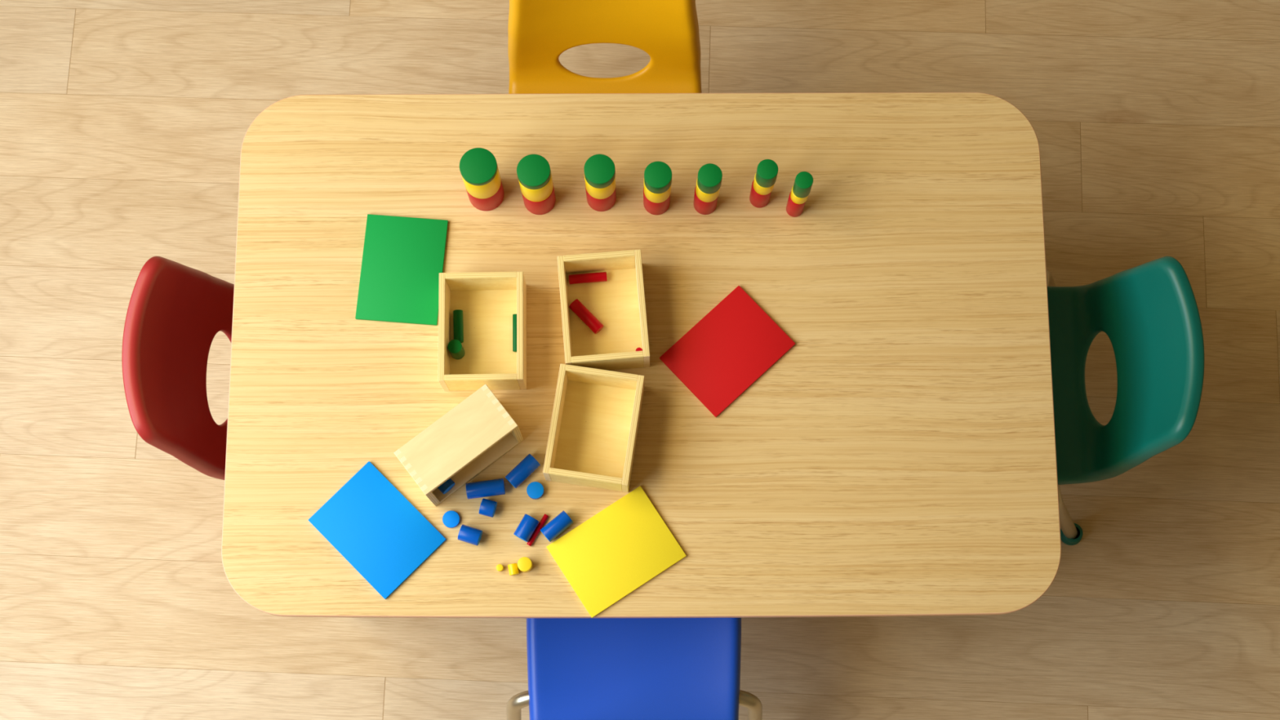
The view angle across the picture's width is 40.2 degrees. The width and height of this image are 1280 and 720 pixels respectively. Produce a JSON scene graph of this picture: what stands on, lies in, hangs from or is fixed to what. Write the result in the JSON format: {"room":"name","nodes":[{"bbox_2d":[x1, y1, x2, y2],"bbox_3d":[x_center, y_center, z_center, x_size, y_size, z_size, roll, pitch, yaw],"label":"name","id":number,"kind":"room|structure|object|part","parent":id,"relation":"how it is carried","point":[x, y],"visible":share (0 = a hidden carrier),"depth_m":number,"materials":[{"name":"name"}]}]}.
{"room":"children's room","nodes":[
{"label":"children's room","id":0,"kind":"room"},
{"bbox_2d":[0,0,1279,719],"bbox_3d":[0.002,0.039,3.183,6.605,0.020,5.325,0,78,0],"label":"floor","id":1,"kind":"structure","parent":0,"point":[124,124],"depth_m":3.20,"materials":[{"name":"brown wood"}]},
{"bbox_2d":[121,256,234,479],"bbox_3d":[-0.547,0.042,2.860,0.421,0.613,0.455,0,78,0],"label":"chair","id":2,"kind":"object","parent":1,"relation":"on","point":[175,311],"visible":0.39,"depth_m":2.65,"materials":[{"name":"red plastic"}]},
{"bbox_2d":[507,0,702,93],"bbox_3d":[-0.059,-0.366,2.948,0.455,0.613,0.421,0,78,0],"label":"chair","id":3,"kind":"object","parent":1,"relation":"on","point":[540,31],"visible":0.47,"depth_m":2.86,"materials":[{"name":"yellow plastic"}]},
{"bbox_2d":[506,617,762,719],"bbox_3d":[-0.009,0.487,2.762,0.455,0.613,0.421,0,78,0],"label":"chair","id":4,"kind":"object","parent":1,"relation":"on","point":[579,668],"visible":0.42,"depth_m":2.73,"materials":[{"name":"blue plastic"}]},
{"bbox_3d":[-0.201,0.604,2.877,0.048,0.321,0.139,26,79,6],"label":"leg","id":5,"kind":"part","parent":4,"relation":"part of","materials":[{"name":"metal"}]},
{"bbox_3d":[0.183,0.603,2.877,0.048,0.321,0.139,-26,79,-5],"label":"leg","id":6,"kind":"part","parent":4,"relation":"part of","materials":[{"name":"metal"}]},
{"bbox_2d":[221,92,1061,617],"bbox_3d":[0.002,0.039,2.886,1.224,0.560,0.801,0,78,0],"label":"table","id":7,"kind":"object","parent":1,"relation":"on","point":[899,459],"visible":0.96,"depth_m":2.61,"materials":[{"name":"brown wood"}]},
{"bbox_2d":[308,461,446,599],"bbox_3d":[-0.383,0.248,2.552,0.163,0.006,0.123,44,81,9],"label":"lid","id":8,"kind":"object","parent":7,"relation":"on","point":[368,521],"visible":1,"depth_m":2.55,"materials":[{"name":"blue paint"}]},
{"bbox_2d":[355,213,448,325],"bbox_3d":[-0.358,-0.136,2.636,0.123,0.006,0.163,4,78,1],"label":"lid","id":9,"kind":"object","parent":7,"relation":"on","point":[402,261],"visible":0.98,"depth_m":2.63,"materials":[{"name":"green paint"}]},
{"bbox_2d":[442,510,459,528],"bbox_3d":[-0.276,0.233,2.555,0.025,0.006,0.025,0,78,0],"label":"cylinder","id":10,"kind":"object","parent":7,"relation":"on","point":[451,519],"visible":1,"depth_m":2.55,"materials":[{"name":"blue paint"}]},
{"bbox_2d":[393,384,523,506],"bbox_3d":[-0.259,0.124,2.519,0.161,0.123,0.076,-37,80,-7],"label":"wooden box","id":11,"kind":"object","parent":7,"relation":"on","point":[478,431],"visible":1,"depth_m":2.46,"materials":[{"name":"brown wood"}]},
{"bbox_2d":[437,477,454,493],"bbox_3d":[-0.286,0.179,2.549,0.023,0.023,0.024,-43,81,-8],"label":"cylinder","id":12,"kind":"object","parent":11,"relation":"in","point":[445,487],"visible":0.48,"depth_m":2.54,"materials":[{"name":"blue paint"}]},
{"bbox_2d":[457,524,482,546],"bbox_3d":[-0.247,0.254,2.541,0.030,0.023,0.024,17,78,4],"label":"cylinder","id":13,"kind":"object","parent":7,"relation":"on","point":[473,535],"visible":1,"depth_m":2.53,"materials":[{"name":"blue paint"}]},
{"bbox_2d":[438,271,526,391],"bbox_3d":[-0.231,-0.042,2.579,0.123,0.076,0.161,-1,78,0],"label":"wooden box","id":14,"kind":"object","parent":7,"relation":"on","point":[488,301],"visible":0.98,"depth_m":2.60,"materials":[{"name":"brown wood"}]},
{"bbox_2d":[447,339,464,359],"bbox_3d":[-0.271,-0.015,2.584,0.021,0.044,0.021,0,78,0],"label":"cylinder","id":15,"kind":"object","parent":14,"relation":"in","point":[455,348],"visible":1,"depth_m":2.56,"materials":[{"name":"green paint"}]},
{"bbox_2d":[453,309,463,342],"bbox_3d":[-0.271,-0.050,2.607,0.015,0.015,0.048,-2,78,0],"label":"cylinder","id":16,"kind":"object","parent":14,"relation":"in","point":[458,326],"visible":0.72,"depth_m":2.60,"materials":[{"name":"green paint"}]},
{"bbox_2d":[512,314,516,351],"bbox_3d":[-0.185,-0.040,2.607,0.009,0.009,0.056,-1,78,0],"label":"cylinder","id":17,"kind":"object","parent":14,"relation":"in","point":[514,316],"visible":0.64,"depth_m":2.60,"materials":[{"name":"green paint"}]},
{"bbox_2d":[465,181,504,211],"bbox_3d":[-0.234,-0.259,2.633,0.054,0.063,0.054,0,78,0],"label":"cylinder","id":18,"kind":"object","parent":7,"relation":"on","point":[491,203],"visible":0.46,"depth_m":2.63,"materials":[{"name":"red paint"}]},
{"bbox_2d":[462,165,501,199],"bbox_3d":[-0.234,-0.272,2.571,0.054,0.063,0.054,0,78,0],"label":"cylinder","id":19,"kind":"object","parent":18,"relation":"on","point":[486,191],"visible":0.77,"depth_m":2.57,"materials":[{"name":"yellow paint"}]},
{"bbox_2d":[459,147,497,186],"bbox_3d":[-0.234,-0.280,2.534,0.054,0.011,0.054,0,78,0],"label":"cylinder","id":20,"kind":"object","parent":19,"relation":"on","point":[477,166],"visible":1,"depth_m":2.53,"materials":[{"name":"green paint"}]},
{"bbox_2d":[465,478,505,499],"bbox_3d":[-0.226,0.188,2.555,0.055,0.024,0.024,-8,78,-1],"label":"cylinder","id":21,"kind":"object","parent":7,"relation":"on","point":[492,487],"visible":1,"depth_m":2.54,"materials":[{"name":"blue paint"}]},
{"bbox_2d":[479,497,497,517],"bbox_3d":[-0.221,0.215,2.550,0.021,0.024,0.024,15,78,3],"label":"cylinder","id":22,"kind":"object","parent":7,"relation":"on","point":[487,507],"visible":1,"depth_m":2.54,"materials":[{"name":"blue paint"}]},
{"bbox_2d":[496,564,503,571],"bbox_3d":[-0.203,0.301,2.538,0.010,0.010,0.010,0,78,0],"label":"cylinder","id":23,"kind":"object","parent":7,"relation":"on","point":[500,567],"visible":1,"depth_m":2.53,"materials":[{"name":"yellow paint"}]},
{"bbox_2d":[507,563,519,575],"bbox_3d":[-0.183,0.303,2.535,0.014,0.014,0.016,-11,78,-2],"label":"cylinder","id":24,"kind":"object","parent":7,"relation":"on","point":[513,568],"visible":1,"depth_m":2.53,"materials":[{"name":"yellow paint"}]},
{"bbox_2d":[505,453,540,488],"bbox_3d":[-0.172,0.162,2.561,0.050,0.024,0.024,-44,81,-8],"label":"cylinder","id":25,"kind":"object","parent":7,"relation":"on","point":[529,464],"visible":1,"depth_m":2.55,"materials":[{"name":"blue paint"}]},
{"bbox_2d":[517,556,532,572],"bbox_3d":[-0.167,0.296,2.534,0.021,0.020,0.021,0,78,0],"label":"cylinder","id":26,"kind":"object","parent":7,"relation":"on","point":[524,564],"visible":1,"depth_m":2.52,"materials":[{"name":"yellow paint"}]},
{"bbox_2d":[513,513,539,542],"bbox_3d":[-0.165,0.244,2.543,0.024,0.024,0.034,29,79,6],"label":"cylinder","id":27,"kind":"object","parent":7,"relation":"on","point":[528,524],"visible":1,"depth_m":2.53,"materials":[{"name":"blue paint"}]},
{"bbox_2d":[526,481,544,499],"bbox_3d":[-0.153,0.191,2.561,0.025,0.011,0.025,0,78,0],"label":"cylinder","id":28,"kind":"object","parent":7,"relation":"on","point":[535,490],"visible":1,"depth_m":2.56,"materials":[{"name":"blue paint"}]},
{"bbox_2d":[526,513,548,546],"bbox_3d":[-0.149,0.248,2.551,0.007,0.007,0.051,30,79,6],"label":"cylinder","id":29,"kind":"object","parent":7,"relation":"on","point":[545,517],"visible":1,"depth_m":2.55,"materials":[{"name":"red paint"}]},
{"bbox_2d":[521,182,555,214],"bbox_3d":[-0.153,-0.251,2.631,0.049,0.063,0.049,0,78,0],"label":"cylinder","id":30,"kind":"object","parent":7,"relation":"on","point":[542,207],"visible":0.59,"depth_m":2.62,"materials":[{"name":"red paint"}]},
{"bbox_2d":[518,169,553,201],"bbox_3d":[-0.153,-0.264,2.572,0.049,0.057,0.049,0,78,0],"label":"cylinder","id":31,"kind":"object","parent":30,"relation":"on","point":[540,194],"visible":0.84,"depth_m":2.57,"materials":[{"name":"yellow paint"}]},
{"bbox_2d":[516,154,551,189],"bbox_3d":[-0.154,-0.273,2.535,0.049,0.017,0.049,0,78,0],"label":"cylinder","id":32,"kind":"object","parent":31,"relation":"on","point":[533,171],"visible":1,"depth_m":2.53,"materials":[{"name":"green paint"}]},
{"bbox_2d":[540,510,573,542],"bbox_3d":[-0.121,0.242,2.544,0.044,0.023,0.023,-40,80,-8],"label":"cylinder","id":33,"kind":"object","parent":7,"relation":"on","point":[562,521],"visible":1,"depth_m":2.53,"materials":[{"name":"blue paint"}]},
{"bbox_2d":[542,363,644,492],"bbox_3d":[-0.066,0.100,2.548,0.123,0.076,0.161,8,78,2],"label":"wooden box","id":34,"kind":"object","parent":7,"relation":"on","point":[593,434],"visible":1,"depth_m":2.57,"materials":[{"name":"brown wood"}]},
{"bbox_2d":[585,186,616,211],"bbox_3d":[-0.059,-0.254,2.631,0.045,0.063,0.045,0,78,0],"label":"cylinder","id":35,"kind":"object","parent":7,"relation":"on","point":[599,205],"visible":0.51,"depth_m":2.63,"materials":[{"name":"red paint"}]},
{"bbox_2d":[584,176,615,199],"bbox_3d":[-0.059,-0.266,2.575,0.045,0.052,0.045,0,78,0],"label":"cylinder","id":36,"kind":"object","parent":35,"relation":"on","point":[599,193],"visible":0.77,"depth_m":2.57,"materials":[{"name":"yellow paint"}]},
{"bbox_2d":[583,154,615,188],"bbox_3d":[-0.058,-0.274,2.538,0.045,0.023,0.045,0,78,0],"label":"cylinder","id":37,"kind":"object","parent":36,"relation":"on","point":[599,170],"visible":1,"depth_m":2.53,"materials":[{"name":"green paint"}]},
{"bbox_2d":[557,248,649,370],"bbox_3d":[-0.053,-0.071,2.585,0.123,0.076,0.161,-5,78,-1],"label":"wooden box","id":38,"kind":"object","parent":7,"relation":"on","point":[618,303],"visible":0.89,"depth_m":2.61,"materials":[{"name":"brown wood"}]},
{"bbox_2d":[568,298,604,333],"bbox_3d":[-0.080,-0.065,2.607,0.018,0.018,0.057,-43,81,-8],"label":"cylinder","id":39,"kind":"object","parent":38,"relation":"in","point":[576,306],"visible":1,"depth_m":2.60,"materials":[{"name":"red paint"}]},
{"bbox_2d":[568,271,607,284],"bbox_3d":[-0.078,-0.123,2.622,0.057,0.014,0.014,-5,78,-1],"label":"cylinder","id":40,"kind":"object","parent":38,"relation":"in","point":[602,276],"visible":1,"depth_m":2.62,"materials":[{"name":"red paint"}]},
{"bbox_2d":[635,347,642,351],"bbox_3d":[-0.001,-0.007,2.576,0.010,0.055,0.010,0,78,0],"label":"cylinder","id":41,"kind":"object","parent":38,"relation":"in","point":[637,348],"visible":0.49,"depth_m":2.55,"materials":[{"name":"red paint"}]},
{"bbox_2d":[546,485,686,617],"bbox_3d":[-0.035,0.278,2.544,0.163,0.006,0.123,-33,80,-7],"label":"lid","id":42,"kind":"object","parent":7,"relation":"on","point":[626,544],"visible":1,"depth_m":2.54,"materials":[{"name":"yellow paint"}]},
{"bbox_2d":[643,186,670,214],"bbox_3d":[0.025,-0.246,2.629,0.040,0.063,0.040,0,78,0],"label":"cylinder","id":43,"kind":"object","parent":7,"relation":"on","point":[653,208],"visible":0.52,"depth_m":2.62,"materials":[{"name":"red paint"}]},
{"bbox_2d":[644,183,671,203],"bbox_3d":[0.026,-0.257,2.576,0.040,0.046,0.040,0,78,0],"label":"cylinder","id":44,"kind":"object","parent":43,"relation":"on","point":[654,197],"visible":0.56,"depth_m":2.57,"materials":[{"name":"yellow paint"}]},
{"bbox_2d":[644,160,671,193],"bbox_3d":[0.026,-0.265,2.539,0.040,0.029,0.040,0,78,0],"label":"cylinder","id":45,"kind":"object","parent":44,"relation":"on","point":[657,175],"visible":1,"depth_m":2.53,"materials":[{"name":"green paint"}]},
{"bbox_2d":[693,186,717,214],"bbox_3d":[0.099,-0.244,2.629,0.035,0.063,0.035,0,78,0],"label":"cylinder","id":46,"kind":"object","parent":7,"relation":"on","point":[702,207],"visible":0.57,"depth_m":2.62,"materials":[{"name":"red paint"}]},
{"bbox_2d":[695,180,719,202],"bbox_3d":[0.100,-0.255,2.578,0.035,0.040,0.035,0,78,0],"label":"cylinder","id":47,"kind":"object","parent":46,"relation":"on","point":[706,197],"visible":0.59,"depth_m":2.57,"materials":[{"name":"yellow paint"}]},
{"bbox_2d":[697,163,722,194],"bbox_3d":[0.101,-0.263,2.542,0.035,0.034,0.035,0,78,0],"label":"cylinder","id":48,"kind":"object","parent":47,"relation":"on","point":[709,178],"visible":1,"depth_m":2.53,"materials":[{"name":"green paint"}]},
{"bbox_2d":[659,285,795,417],"bbox_3d":[0.130,-0.013,2.607,0.163,0.006,0.123,-42,81,-8],"label":"lid","id":49,"kind":"object","parent":7,"relation":"on","point":[726,352],"visible":1,"depth_m":2.60,"materials":[{"name":"red paint"}]},
{"bbox_2d":[749,179,771,208],"bbox_3d":[0.182,-0.253,2.630,0.031,0.063,0.031,0,78,0],"label":"cylinder","id":50,"kind":"object","parent":7,"relation":"on","point":[757,200],"visible":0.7,"depth_m":2.62,"materials":[{"name":"red paint"}]},
{"bbox_2d":[753,173,774,195],"bbox_3d":[0.183,-0.263,2.583,0.031,0.034,0.031,0,78,0],"label":"cylinder","id":51,"kind":"object","parent":50,"relation":"on","point":[761,190],"visible":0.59,"depth_m":2.58,"materials":[{"name":"yellow paint"}]},
{"bbox_2d":[755,159,777,187],"bbox_3d":[0.184,-0.271,2.546,0.031,0.040,0.031,0,78,0],"label":"cylinder","id":52,"kind":"object","parent":51,"relation":"on","point":[766,172],"visible":1,"depth_m":2.53,"materials":[{"name":"green paint"}]},
{"bbox_2d":[786,191,805,217],"bbox_3d":[0.234,-0.236,2.627,0.026,0.063,0.026,0,78,0],"label":"cylinder","id":53,"kind":"object","parent":7,"relation":"on","point":[793,210],"visible":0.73,"depth_m":2.62,"materials":[{"name":"red paint"}]},
{"bbox_2d":[790,186,808,204],"bbox_3d":[0.236,-0.246,2.582,0.026,0.029,0.026,0,78,0],"label":"cylinder","id":54,"kind":"object","parent":53,"relation":"on","point":[795,199],"visible":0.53,"depth_m":2.58,"materials":[{"name":"yellow paint"}]},
{"bbox_2d":[792,171,813,198],"bbox_3d":[0.237,-0.255,2.545,0.026,0.046,0.026,0,78,0],"label":"cylinder","id":55,"kind":"object","parent":54,"relation":"on","point":[803,182],"visible":1,"depth_m":2.52,"materials":[{"name":"green paint"}]},
{"bbox_2d":[1046,256,1204,545],"bbox_3d":[0.616,0.043,2.857,0.421,0.613,0.455,0,78,0],"label":"chair","id":56,"kind":"object","parent":1,"relation":"on","point":[1148,313],"visible":0.59,"depth_m":2.71,"materials":[{"name":"teal plastic"}]},
{"bbox_3d":[0.705,-0.116,3.032,0.139,0.321,0.048,-26,79,-5],"label":"leg","id":57,"kind":"part","parent":56,"relation":"part of","materials":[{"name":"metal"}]},
{"bbox_3d":[0.706,0.260,2.950,0.139,0.321,0.048,26,79,6],"label":"leg","id":58,"kind":"part","parent":56,"relation":"part of","materials":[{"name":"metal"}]}
]}

